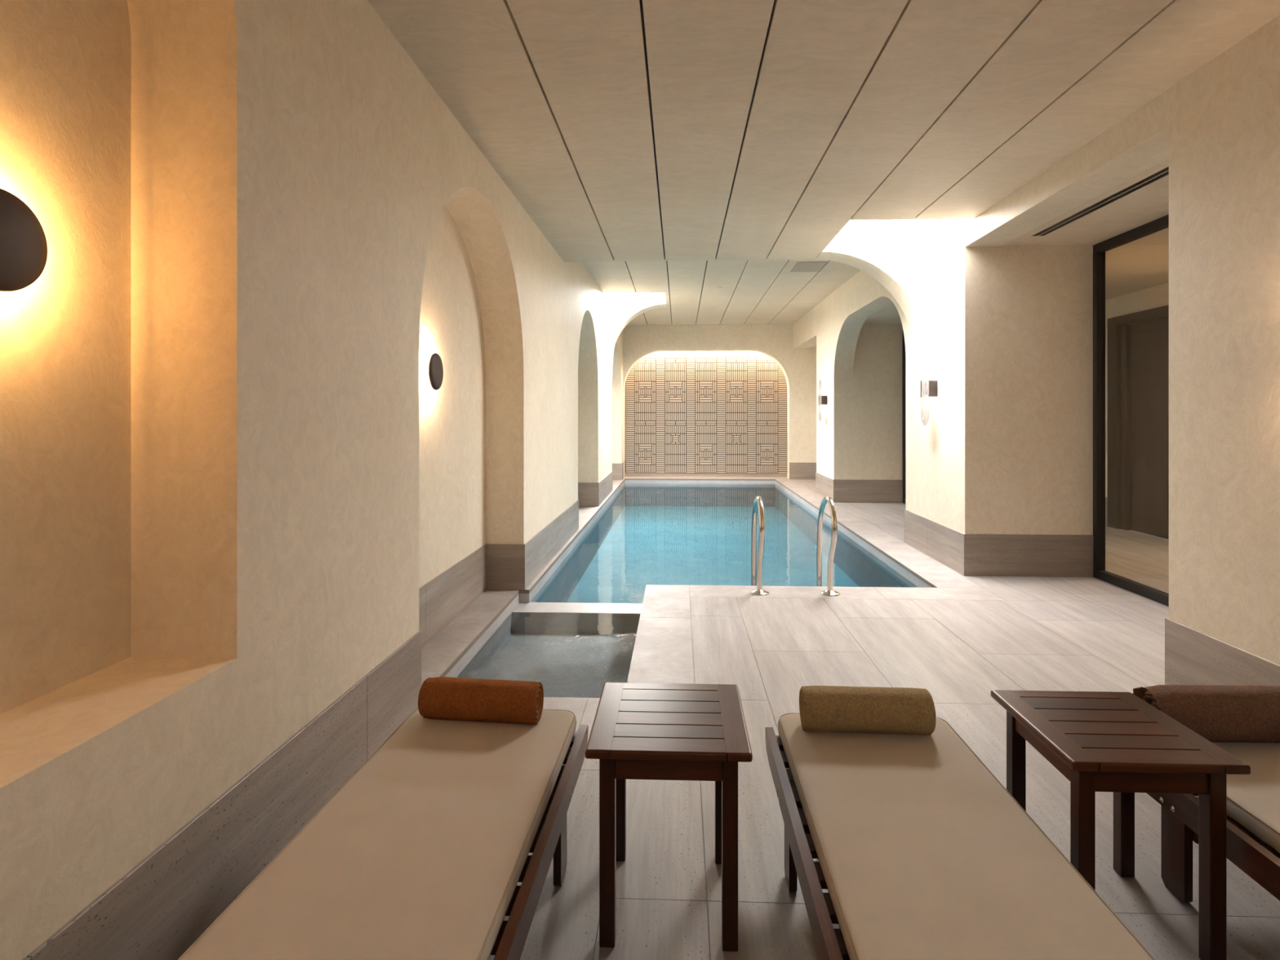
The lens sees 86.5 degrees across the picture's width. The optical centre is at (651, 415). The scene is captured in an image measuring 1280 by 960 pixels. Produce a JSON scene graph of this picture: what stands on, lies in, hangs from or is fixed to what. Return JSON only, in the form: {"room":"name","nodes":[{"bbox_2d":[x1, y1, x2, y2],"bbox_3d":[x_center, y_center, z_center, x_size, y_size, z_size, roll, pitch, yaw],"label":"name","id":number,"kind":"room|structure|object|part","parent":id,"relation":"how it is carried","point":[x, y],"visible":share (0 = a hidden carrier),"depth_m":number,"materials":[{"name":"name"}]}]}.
{"room":"indoor swimming pool","nodes":[
{"label":"indoor swimming pool","id":0,"kind":"room"},
{"bbox_2d":[0,0,625,959],"bbox_3d":[-1.198,-0.800,6.554,0.430,4.400,18.200,0,0,2],"label":"wall","id":1,"kind":"structure","parent":0,"point":[233,478],"depth_m":1.93,"materials":[{"name":"paint"}]},
{"bbox_2d":[0,188,47,291],"bbox_3d":[-1.453,-0.385,1.486,0.095,0.226,0.226,0,0,2],"label":"wall lamp","id":2,"kind":"object","parent":1,"relation":"attached to","point":[23,241],"visible":1,"depth_m":1.51,"materials":[{"name":"metal"}]},
{"bbox_2d":[22,460,625,959],"bbox_3d":[-1.133,1.218,6.542,0.322,0.365,18.180,0,0,2],"label":"baseboard","id":3,"kind":"structure","parent":1,"relation":"attached to","point":[159,908],"depth_m":2.09,"materials":[{"name":"stone"}]},
{"bbox_2d":[421,353,443,390],"bbox_3d":[-1.344,-0.268,4.158,0.095,0.226,0.226,0,0,2],"label":"wall lamp","id":4,"kind":"object","parent":1,"relation":"attached to","point":[433,371],"visible":1,"depth_m":4.12,"materials":[{"name":"metal"}]},
{"bbox_2d":[603,291,666,303],"bbox_3d":[-0.267,-2.060,11.646,1.115,0.120,1.210,0,0,2],"label":"trim","id":5,"kind":"structure","parent":1,"relation":"attached to","point":[607,297],"depth_m":11.71,"materials":[{"name":"paint"}]},
{"bbox_2d":[607,293,665,297],"bbox_3d":[-0.267,-2.135,11.646,1.115,0.030,1.210,0,0,2],"label":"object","id":6,"kind":"structure","parent":1,"relation":"in","point":[611,295],"depth_m":11.98,"materials":[{"name":"white"}]},
{"bbox_2d":[609,297,666,362],"bbox_3d":[-0.286,-1.992,12.410,1.115,2.015,0.424,0,0,2],"label":"trim","id":7,"kind":"structure","parent":1,"relation":"attached to","point":[623,310],"depth_m":12.21,"materials":[{"name":"paint"}]},
{"bbox_2d":[635,472,666,473],"bbox_3d":[1.730,-0.685,15.633,4.980,4.230,0.119,0,0,2],"label":"wall","id":8,"kind":"structure","parent":0,"point":[636,473],"depth_m":15.64,"materials":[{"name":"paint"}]},
{"bbox_2d":[625,351,786,476],"bbox_3d":[1.317,-0.250,15.568,3.840,3.300,0.042,0,0,2],"label":"tile panel","id":9,"kind":"object","parent":8,"relation":"attached to","point":[688,413],"visible":0.84,"depth_m":15.57,"materials":[{"name":"tile"}]},
{"bbox_2d":[622,324,816,479],"bbox_3d":[1.754,-0.700,15.141,5.070,4.200,0.280,0,0,2],"label":"wall","id":10,"kind":"structure","parent":0,"point":[798,366],"depth_m":14.98,"materials":[{"name":"paint"}]},
{"bbox_2d":[583,259,860,325],"bbox_3d":[0.943,-2.060,11.166,4.052,0.120,7.730,0,0,2],"label":"ceiling","id":11,"kind":"structure","parent":0,"point":[753,292],"depth_m":10.58,"materials":[{"name":"paint"}]},
{"bbox_2d":[790,262,827,271],"bbox_3d":[2.110,-1.997,9.152,0.390,0.006,0.600,0,0,2],"label":"access panel","id":12,"kind":"object","parent":11,"relation":"attached to","point":[799,266],"visible":1,"depth_m":9.10,"materials":[{"name":"paint"}]},
{"bbox_2d":[367,0,1279,262],"bbox_3d":[0.582,-1.725,2.343,4.052,0.120,9.930,0,0,2],"label":"ceiling","id":13,"kind":"structure","parent":0,"point":[624,130],"depth_m":3.57,"materials":[{"name":"paint"}]},
{"bbox_2d":[421,476,1279,959],"bbox_3d":[2.234,1.416,6.414,7.060,0.032,18.200,0,0,2],"label":"floor","id":14,"kind":"structure","parent":0,"point":[960,639],"depth_m":3.56,"materials":[{"name":"stone"}]},
{"bbox_2d":[177,709,588,959],"bbox_3d":[-0.596,1.214,1.385,0.637,0.373,2.036,0,0,4],"label":"sun lounger","id":15,"kind":"object","parent":14,"relation":"on","point":[422,853],"visible":0.88,"depth_m":1.60,"materials":[{"name":"beige fabric"}]},
{"bbox_2d":[417,676,543,724],"bbox_3d":[-0.574,0.961,2.303,0.400,0.132,0.135,0,0,7],"label":"rolled towel","id":16,"kind":"object","parent":15,"relation":"on","point":[440,698],"visible":1,"depth_m":2.25,"materials":[{"name":"brown fabric"}]},
{"bbox_3d":[-0.295,1.105,1.351,0.026,0.080,2.000,0,0,4],"label":"rail","id":17,"kind":"part","parent":15,"relation":"part of","materials":[{"name":"brown wood"}]},
{"bbox_3d":[-0.276,1.245,2.057,0.023,0.310,0.094,0,0,4],"label":"leg","id":18,"kind":"part","parent":15,"relation":"part of","materials":[{"name":"brown wood"}]},
{"bbox_2d":[444,594,642,697],"bbox_3d":[-0.598,1.715,4.477,1.090,0.570,2.263,0,0,2],"label":"plunge pool","id":19,"kind":"object","parent":14,"relation":"in","point":[572,649],"visible":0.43,"depth_m":4.77,"materials":[{"name":"liquid"}]},
{"bbox_2d":[585,682,752,951],"bbox_3d":[0.052,1.133,1.974,0.432,0.535,0.455,0,0,2],"label":"side table","id":20,"kind":"object","parent":14,"relation":"on","point":[667,731],"visible":1,"depth_m":1.79,"materials":[{"name":"brown wood"}]},
{"bbox_3d":[-0.116,1.145,1.808,0.041,0.511,0.041,0,0,2],"label":"leg","id":21,"kind":"part","parent":20,"relation":"part of","materials":[{"name":"brown wood"}]},
{"bbox_3d":[-0.102,1.145,2.154,0.041,0.511,0.041,0,0,2],"label":"leg","id":22,"kind":"part","parent":20,"relation":"part of","materials":[{"name":"brown wood"}]},
{"bbox_3d":[0.221,1.145,2.140,0.041,0.511,0.041,0,0,2],"label":"leg","id":23,"kind":"part","parent":20,"relation":"part of","materials":[{"name":"brown wood"}]},
{"bbox_3d":[0.206,1.145,1.795,0.041,0.511,0.041,0,0,2],"label":"leg","id":24,"kind":"part","parent":20,"relation":"part of","materials":[{"name":"brown wood"}]},
{"bbox_2d":[519,480,932,603],"bbox_3d":[0.845,1.735,10.219,3.425,0.610,9.650,0,0,2],"label":"swimming pool","id":25,"kind":"object","parent":14,"relation":"in","point":[668,532],"visible":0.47,"depth_m":9.94,"materials":[{"name":"liquid"}]},
{"bbox_2d":[750,495,768,595],"bbox_3d":[0.857,1.246,5.493,0.152,1.208,0.620,0,0,2],"label":"pool handrail","id":26,"kind":"object","parent":14,"relation":"on","point":[757,503],"visible":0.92,"depth_m":5.34,"materials":[{"name":"metal"}]},
{"bbox_3d":[0.857,1.246,5.493,0.043,1.208,0.620,0,0,2],"label":"rail","id":27,"kind":"part","parent":26,"relation":"part of","materials":[{"name":"metal"}]},
{"bbox_2d":[816,496,839,596],"bbox_3d":[1.407,1.246,5.471,0.152,1.208,0.620,0,0,2],"label":"pool handrail","id":28,"kind":"object","parent":14,"relation":"on","point":[829,592],"visible":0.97,"depth_m":5.32,"materials":[{"name":"metal"}]},
{"bbox_2d":[764,713,1155,959],"bbox_3d":[0.664,1.214,1.334,0.637,0.373,2.036,0,0,2],"label":"sun lounger","id":29,"kind":"object","parent":14,"relation":"on","point":[922,852],"visible":0.95,"depth_m":1.58,"materials":[{"name":"beige fabric"}]},
{"bbox_3d":[0.416,1.245,2.035,0.023,0.310,0.094,0,0,2],"label":"leg","id":30,"kind":"part","parent":29,"relation":"part of","materials":[{"name":"brown wood"}]},
{"bbox_3d":[0.362,1.105,1.331,0.026,0.080,2.000,0,0,2],"label":"rail","id":31,"kind":"part","parent":29,"relation":"part of","materials":[{"name":"brown wood"}]},
{"bbox_2d":[799,685,936,734],"bbox_3d":[0.697,0.959,2.221,0.410,0.137,0.139,0,0,3],"label":"rolled towel","id":32,"kind":"object","parent":29,"relation":"on","point":[822,708],"visible":1,"depth_m":2.17,"materials":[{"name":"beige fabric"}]},
{"bbox_2d":[991,689,1250,959],"bbox_3d":[1.276,1.133,1.913,0.432,0.535,0.455,0,0,2],"label":"side table","id":33,"kind":"object","parent":14,"relation":"on","point":[1118,743],"visible":0.95,"depth_m":1.75,"materials":[{"name":"brown wood"}]},
{"bbox_3d":[1.122,1.145,2.093,0.041,0.511,0.041,0,0,2],"label":"leg","id":34,"kind":"part","parent":33,"relation":"part of","materials":[{"name":"brown wood"}]},
{"bbox_3d":[1.108,1.145,1.747,0.041,0.511,0.041,0,0,2],"label":"leg","id":35,"kind":"part","parent":33,"relation":"part of","materials":[{"name":"brown wood"}]},
{"bbox_3d":[1.445,1.145,2.080,0.041,0.511,0.041,0,0,2],"label":"leg","id":36,"kind":"part","parent":33,"relation":"part of","materials":[{"name":"brown wood"}]},
{"bbox_3d":[1.431,1.145,1.734,0.041,0.511,0.041,0,0,2],"label":"leg","id":37,"kind":"part","parent":33,"relation":"part of","materials":[{"name":"brown wood"}]},
{"bbox_2d":[1146,742,1279,902],"bbox_3d":[1.784,1.214,1.288,0.637,0.373,2.036,0,0,2],"label":"sun lounger","id":38,"kind":"object","parent":14,"relation":"on","point":[1253,799],"visible":0.49,"depth_m":1.89,"materials":[{"name":"brown wood"}]},
{"bbox_3d":[1.536,1.245,1.989,0.023,0.310,0.094,0,0,2],"label":"leg","id":39,"kind":"part","parent":38,"relation":"part of","materials":[{"name":"brown wood"}]},
{"bbox_2d":[1132,684,1279,742],"bbox_3d":[1.848,0.946,2.163,0.575,0.162,0.170,0,0,1],"label":"rolled towel","id":40,"kind":"object","parent":38,"relation":"on","point":[1216,713],"visible":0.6,"depth_m":2.10,"materials":[{"name":"brown fabric"}]},
{"bbox_3d":[1.482,1.105,1.286,0.026,0.080,2.000,0,0,2],"label":"rail","id":41,"kind":"part","parent":38,"relation":"part of","materials":[{"name":"brown wood"}]},
{"bbox_3d":[1.814,1.056,1.287,0.572,0.059,2.036,0,0,2],"label":"mattress","id":42,"kind":"part","parent":38,"relation":"part of","materials":[{"name":"beige fabric"}]},
{"bbox_2d":[808,158,1168,348],"bbox_3d":[4.545,-1.599,8.351,2.800,0.250,13.060,0,0,2],"label":"ceiling","id":43,"kind":"structure","parent":0,"point":[1143,263],"depth_m":5.62,"materials":[{"name":"paint"}]},
{"bbox_2d":[1031,165,1168,235],"bbox_3d":[3.126,-1.472,4.594,0.104,0.004,1.975,0,0,2],"label":"ceiling vent","id":44,"kind":"object","parent":43,"relation":"in","point":[1164,171],"visible":0.64,"depth_m":4.65,"materials":[{"name":"metal"}]},
{"bbox_2d":[792,14,1279,664],"bbox_3d":[3.344,-0.800,6.369,1.178,4.400,18.200,0,0,2],"label":"wall","id":45,"kind":"structure","parent":0,"point":[1005,446],"depth_m":4.37,"materials":[{"name":"paint"}]},
{"bbox_2d":[818,380,826,421],"bbox_3d":[2.903,-0.250,11.511,0.122,0.700,0.190,0,0,2],"label":"wall sconce","id":46,"kind":"object","parent":45,"relation":"attached to","point":[822,398],"visible":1,"depth_m":11.47,"materials":[{"name":"brown metal"}]},
{"bbox_3d":[2.856,-0.250,11.513,0.008,0.700,0.190,0,0,2],"label":"glass plate","id":47,"kind":"part","parent":46,"relation":"part of","materials":[{"name":"white glass"}]},
{"bbox_2d":[815,239,926,355],"bbox_3d":[2.390,-1.715,7.061,1.300,2.170,0.354,0,0,2],"label":"arch","id":48,"kind":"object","parent":45,"relation":"attached to","point":[900,265],"depth_m":6.89,"materials":[{"name":"paint"}]},
{"bbox_2d":[832,218,953,239],"bbox_3d":[2.231,-1.800,6.334,1.142,0.030,1.220,0,0,2],"label":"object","id":49,"kind":"structure","parent":45,"relation":"in","point":[871,228],"depth_m":6.51,"materials":[{"name":"white"}]},
{"bbox_2d":[820,216,973,253],"bbox_3d":[2.231,-1.725,6.334,1.142,0.120,1.220,0,0,2],"label":"trim","id":50,"kind":"structure","parent":45,"relation":"attached to","point":[954,224],"depth_m":6.34,"materials":[{"name":"paint"}]},
{"bbox_2d":[902,326,905,503],"bbox_3d":[3.982,-0.037,9.185,0.072,2.874,3.480,0,0,2],"label":"window","id":51,"kind":"structure","parent":45,"relation":"in","point":[903,335],"depth_m":10.85,"materials":[{"name":"black metal"}]},
{"bbox_2d":[920,353,937,426],"bbox_3d":[2.703,-0.250,6.605,0.122,0.700,0.190,0,0,2],"label":"wall sconce","id":52,"kind":"object","parent":45,"relation":"attached to","point":[929,387],"visible":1,"depth_m":6.57,"materials":[{"name":"brown metal"}]},
{"bbox_3d":[2.656,-0.250,6.607,0.008,0.700,0.190,0,0,2],"label":"glass plate","id":53,"kind":"part","parent":52,"relation":"part of","materials":[{"name":"white glass"}]},
{"bbox_2d":[789,462,1279,685],"bbox_3d":[3.249,1.218,6.103,1.165,0.365,17.660,0,0,2],"label":"baseboard","id":54,"kind":"structure","parent":45,"relation":"attached to","point":[1193,656],"depth_m":5.90,"materials":[{"name":"stone"}]},
{"bbox_2d":[1093,214,1168,606],"bbox_3d":[3.797,-0.037,4.655,0.072,2.874,2.473,0,0,2],"label":"door frame","id":55,"kind":"structure","parent":45,"relation":"in","point":[1100,249],"depth_m":5.82,"materials":[{"name":"black metal"}]},
{"bbox_2d":[1105,282,1168,497],"bbox_3d":[4.869,-0.037,7.107,1.890,2.874,10.800,0,0,2],"label":"wall","id":56,"kind":"structure","parent":0,"point":[1156,296],"depth_m":8.22,"materials":[{"name":"paint"}]},
{"bbox_2d":[1105,497,1107,526],"bbox_3d":[4.844,1.218,7.108,1.740,0.365,10.600,0,0,2],"label":"baseboard","id":57,"kind":"structure","parent":56,"relation":"attached to","point":[1106,498],"depth_m":8.62,"materials":[{"name":"stone"}]},
{"bbox_2d":[1107,305,1168,539],"bbox_3d":[5.779,0.090,7.580,0.150,2.620,1.980,0,0,2],"label":"door","id":58,"kind":"structure","parent":56,"relation":"in","point":[1138,342],"depth_m":8.11,"materials":[{"name":"brown wood"}]}
]}

